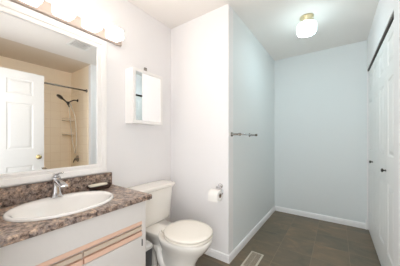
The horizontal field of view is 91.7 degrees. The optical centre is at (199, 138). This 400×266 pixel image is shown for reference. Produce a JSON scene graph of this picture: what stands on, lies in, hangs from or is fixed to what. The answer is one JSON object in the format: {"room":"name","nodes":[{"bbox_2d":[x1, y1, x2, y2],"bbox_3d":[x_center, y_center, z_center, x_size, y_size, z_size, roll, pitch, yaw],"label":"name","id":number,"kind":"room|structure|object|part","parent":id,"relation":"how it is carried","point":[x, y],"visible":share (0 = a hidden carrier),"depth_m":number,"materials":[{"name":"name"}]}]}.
{"room":"bathroom","nodes":[
{"label":"bathroom","id":0,"kind":"room"},
{"bbox_2d":[1,0,170,221],"bbox_3d":[-0.868,-0.050,1.596,0.110,2.440,1.686,0,0,35],"label":"wall","id":1,"kind":"structure","parent":0,"point":[137,154],"depth_m":1.82,"materials":[{"name":"paint"}]},
{"bbox_2d":[0,0,106,187],"bbox_3d":[-0.999,-0.261,1.291,0.025,1.078,0.775,0,0,35],"label":"wall mirror","id":2,"kind":"object","parent":1,"relation":"attached to","point":[53,73],"visible":1,"depth_m":1.29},
{"bbox_2d":[0,172,111,206],"bbox_3d":[-0.991,0.338,1.303,0.020,0.105,0.837,0,0,35],"label":"backsplash","id":3,"kind":"structure","parent":1,"relation":"attached to","point":[14,195],"depth_m":1.25,"materials":[{"name":"stone"}]},
{"bbox_2d":[11,0,122,46],"bbox_3d":[-0.872,-0.853,1.375,0.135,0.086,0.760,0,0,35],"label":"vanity light","id":4,"kind":"object","parent":1,"relation":"attached to","point":[60,10],"visible":1,"depth_m":1.37,"materials":[{"name":"white glass"}]},
{"bbox_3d":[-1.011,-0.852,1.145,0.097,0.084,0.114,0,0,35],"label":"lamp shade","id":5,"kind":"part","parent":4,"relation":"part of","materials":[{"name":"white glass"}]},
{"bbox_3d":[-0.907,-0.852,1.292,0.097,0.084,0.114,0,0,35],"label":"lamp shade","id":6,"kind":"part","parent":4,"relation":"part of","materials":[{"name":"white glass"}]},
{"bbox_3d":[-0.803,-0.852,1.439,0.097,0.084,0.114,0,0,35],"label":"lamp shade","id":7,"kind":"part","parent":4,"relation":"part of","materials":[{"name":"white glass"}]},
{"bbox_3d":[-0.700,-0.852,1.586,0.097,0.084,0.114,0,0,35],"label":"lamp shade","id":8,"kind":"part","parent":4,"relation":"part of","materials":[{"name":"white glass"}]},
{"bbox_2d":[125,67,162,124],"bbox_3d":[-0.531,-0.384,1.873,0.117,0.492,0.352,0,0,35],"label":"medicine cabinet","id":9,"kind":"object","parent":1,"relation":"attached to","point":[143,89],"visible":1,"depth_m":1.80,"materials":[{"name":"wood"}]},
{"bbox_2d":[136,71,159,121],"bbox_3d":[-0.491,-0.384,1.845,0.006,0.436,0.296,0,0,35],"label":"mirror glass","id":10,"kind":"object","parent":9,"relation":"attached to","point":[147,84],"depth_m":1.83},
{"bbox_2d":[171,4,232,254],"bbox_3d":[-0.051,-0.050,2.112,0.851,2.440,0.100,0,0,35],"label":"wall","id":11,"kind":"structure","parent":0,"point":[202,46],"depth_m":1.99,"materials":[{"name":"paint"}]},
{"bbox_2d":[204,248,229,263],"bbox_3d":[-0.033,1.133,2.030,0.754,0.074,0.013,0,0,35],"label":"baseboard","id":12,"kind":"structure","parent":11,"relation":"attached to","point":[211,252],"depth_m":1.87,"materials":[{"name":"white wood"}]},
{"bbox_2d":[216,183,222,194],"bbox_3d":[0.171,0.479,1.842,0.146,0.091,0.084,0,0,35],"label":"toilet roll holder","id":13,"kind":"object","parent":11,"relation":"attached to","point":[220,185],"visible":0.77,"depth_m":1.83,"materials":[{"name":"silver metal"}]},
{"bbox_2d":[208,189,222,201],"bbox_3d":[0.144,0.528,1.820,0.104,0.100,0.102,0,0,35],"label":"toilet roll","id":14,"kind":"object","parent":13,"relation":"on","point":[214,195],"visible":0.95,"depth_m":1.79,"materials":[{"name":"paper"}]},
{"bbox_2d":[229,10,274,261],"bbox_3d":[0.707,-0.050,2.522,0.113,2.440,1.644,0,0,35],"label":"wall","id":15,"kind":"structure","parent":0,"point":[253,66],"depth_m":2.29,"materials":[{"name":"paint"}]},
{"bbox_2d":[231,132,256,136],"bbox_3d":[0.479,-0.040,2.039,0.096,0.042,0.502,0,0,35],"label":"towel bar","id":16,"kind":"object","parent":15,"relation":"attached to","point":[232,133],"visible":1,"depth_m":1.87,"materials":[{"name":"silver metal"}]},
{"bbox_2d":[127,0,378,60],"bbox_3d":[0.410,-1.300,1.767,2.001,0.060,3.440,0,0,35],"label":"ceiling","id":17,"kind":"structure","parent":0,"point":[274,23],"depth_m":2.02,"materials":[{"name":"paint"}]},
{"bbox_2d":[297,13,316,36],"bbox_3d":[1.114,-1.178,2.029,0.184,0.182,0.184,0,0,35],"label":"ceiling light","id":18,"kind":"object","parent":17,"relation":"attached to","point":[307,27],"visible":1,"depth_m":1.98,"materials":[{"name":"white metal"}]},
{"bbox_2d":[157,211,380,265],"bbox_3d":[0.771,1.195,1.512,2.885,0.050,3.440,0,0,35],"label":"floor","id":19,"kind":"structure","parent":0,"point":[285,239],"depth_m":2.12,"materials":[{"name":"tile"}]},
{"bbox_2d":[0,201,145,265],"bbox_3d":[-0.806,0.796,1.156,0.492,0.748,0.810,0,0,35],"label":"vanity cabinet","id":20,"kind":"object","parent":19,"relation":"on","point":[117,237],"visible":0.71,"depth_m":1.05,"materials":[{"name":"white wood"}]},
{"bbox_3d":[-0.728,0.611,0.862,0.018,0.028,0.376,0,0,35],"label":"finger pull","id":21,"kind":"part","parent":20,"relation":"part of","materials":[{"name":"brown wood"}]},
{"bbox_3d":[-0.727,0.648,0.861,0.022,0.032,0.376,0,0,35],"label":"finger pull","id":22,"kind":"part","parent":20,"relation":"part of","materials":[{"name":"brown wood"}]},
{"bbox_2d":[0,172,151,247],"bbox_3d":[-0.788,0.353,1.162,0.514,0.137,0.841,0,0,35],"label":"countertop","id":23,"kind":"structure","parent":20,"relation":"on","point":[10,197],"depth_m":1.14,"materials":[{"name":"stone"}]},
{"bbox_2d":[2,191,113,221],"bbox_3d":[-0.793,0.453,1.153,0.416,0.154,0.536,0,0,35],"label":"sink","id":24,"kind":"object","parent":23,"relation":"in","point":[47,208],"visible":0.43,"depth_m":1.19,"materials":[{"name":"white ceramic"}]},
{"bbox_2d":[49,172,67,197],"bbox_3d":[-0.893,0.292,1.231,0.162,0.166,0.069,0,0,35],"label":"faucet","id":25,"kind":"object","parent":23,"relation":"on","point":[57,183],"visible":1,"depth_m":1.24,"materials":[{"name":"silver metal"}]},
{"bbox_3d":[-0.880,0.282,1.221,0.128,0.036,0.042,0,0,35],"label":"spout","id":26,"kind":"part","parent":25,"relation":"part of","materials":[{"name":"silver metal"}]},
{"bbox_2d":[86,182,111,190],"bbox_3d":[-0.772,0.373,1.494,0.088,0.034,0.184,0,0,35],"label":"soap dish","id":27,"kind":"object","parent":23,"relation":"on","point":[109,184],"visible":0.67,"depth_m":1.46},
{"bbox_2d":[88,182,107,186],"bbox_3d":[-0.779,0.355,1.484,0.068,0.016,0.140,0,0,35],"label":"soap bar","id":28,"kind":"object","parent":27,"relation":"on","point":[102,183],"visible":0.96,"depth_m":1.46,"materials":[{"name":"beige wax"}]},
{"bbox_3d":[-0.618,0.574,1.014,0.022,0.026,0.752,0,0,35],"label":"finger pull","id":29,"kind":"part","parent":20,"relation":"part of","materials":[{"name":"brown wood"}]},
{"bbox_3d":[-0.619,0.746,1.024,0.018,0.648,0.810,0,0,35],"label":"frame","id":30,"kind":"part","parent":20,"relation":"part of","materials":[{"name":"white wood"}]},
{"bbox_3d":[-0.509,0.611,1.172,0.018,0.028,0.368,0,0,35],"label":"finger pull","id":31,"kind":"part","parent":20,"relation":"part of","materials":[{"name":"brown wood"}]},
{"bbox_3d":[-0.507,0.648,1.171,0.022,0.032,0.368,0,0,35],"label":"finger pull","id":32,"kind":"part","parent":20,"relation":"part of","materials":[{"name":"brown wood"}]},
{"bbox_3d":[-0.508,0.853,1.172,0.017,0.378,0.368,0,0,35],"label":"door","id":33,"kind":"part","parent":20,"relation":"part of","materials":[{"name":"white wood"}]},
{"bbox_2d":[146,240,152,265],"bbox_3d":[-0.472,0.987,1.516,0.210,0.366,0.122,0,0,35],"label":"waste bin","id":34,"kind":"object","parent":19,"relation":"on","point":[149,245],"visible":0.27,"depth_m":1.47,"materials":[{"name":"grey plastic"}]},
{"bbox_3d":[-0.472,0.821,1.516,0.210,0.035,0.122,0,0,35],"label":"lid","id":35,"kind":"part","parent":34,"relation":"part of","materials":[{"name":"white plastic"}]},
{"bbox_2d":[128,180,212,265],"bbox_3d":[-0.240,0.806,1.688,0.791,0.727,0.508,0,0,35],"label":"toilet","id":36,"kind":"object","parent":19,"relation":"on","point":[182,242],"visible":0.85,"depth_m":1.60,"materials":[{"name":"white ceramic"}]},
{"bbox_3d":[-0.469,0.461,1.849,0.224,0.036,0.508,0,0,35],"label":"tank lid","id":37,"kind":"part","parent":36,"relation":"part of","materials":[{"name":"white ceramic"}]},
{"bbox_3d":[-0.476,0.634,1.852,0.200,0.309,0.476,0,0,35],"label":"tank","id":38,"kind":"part","parent":36,"relation":"part of","materials":[{"name":"white ceramic"}]},
{"bbox_3d":[-0.167,0.972,1.609,0.581,0.396,0.360,0,0,35],"label":"bowl","id":39,"kind":"part","parent":36,"relation":"part of","materials":[{"name":"white ceramic"}]},
{"bbox_3d":[-0.089,0.762,1.554,0.385,0.017,0.368,0,0,35],"label":"seat","id":40,"kind":"part","parent":36,"relation":"part of","materials":[{"name":"plastic"}]},
{"bbox_3d":[-0.091,0.737,1.556,0.390,0.023,0.372,0,0,35],"label":"lid","id":41,"kind":"part","parent":36,"relation":"part of","materials":[{"name":"plastic"}]},
{"bbox_2d":[241,251,263,265],"bbox_3d":[0.505,1.166,1.859,0.126,0.007,0.290,0,0,35],"label":"floor vent","id":42,"kind":"object","parent":19,"relation":"in","point":[254,258],"visible":1,"depth_m":1.87,"materials":[{"name":"beige metal"}]},
{"bbox_2d":[274,40,366,222],"bbox_3d":[2.038,-0.050,2.656,2.134,2.440,0.110,0,0,35],"label":"wall","id":43,"kind":"structure","parent":0,"point":[320,97],"depth_m":2.79,"materials":[{"name":"paint"}]},
{"bbox_2d":[275,206,365,228],"bbox_3d":[1.682,1.133,2.832,1.123,0.074,0.013,0,0,35],"label":"baseboard","id":44,"kind":"structure","parent":43,"relation":"attached to","point":[277,208],"depth_m":2.77,"materials":[{"name":"white wood"}]},
{"bbox_2d":[367,0,397,265],"bbox_3d":[1.717,-0.050,1.805,0.090,2.440,1.650,0,0,35],"label":"wall","id":45,"kind":"structure","parent":0,"point":[385,9],"depth_m":1.30,"materials":[{"name":"paint"}]},
{"bbox_2d":[368,54,377,254],"bbox_3d":[1.948,0.158,2.191,0.062,2.000,0.712,0,0,35],"label":"door","id":46,"kind":"structure","parent":45,"relation":"in","point":[373,72],"depth_m":2.13,"materials":[{"name":"wood"}]},
{"bbox_2d":[368,12,393,70],"bbox_3d":[1.756,-0.870,1.891,0.046,0.020,1.435,0,0,35],"label":"trim","id":47,"kind":"structure","parent":45,"relation":"attached to","point":[392,16],"depth_m":1.67,"materials":[{"name":"black metal"}]},
{"bbox_2d":[378,20,393,265],"bbox_3d":[1.535,0.158,1.607,0.062,2.000,0.712,0,0,35],"label":"door","id":48,"kind":"structure","parent":45,"relation":"in","point":[386,51],"depth_m":1.57,"materials":[{"name":"wood"}]},
{"bbox_2d":[398,0,399,265],"bbox_3d":[1.200,-0.050,1.162,0.012,2.440,0.027,0,0,35],"label":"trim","id":49,"kind":"structure","parent":45,"relation":"attached to","point":[398,0],"depth_m":1.17,"materials":[{"name":"white wood"}]}
]}

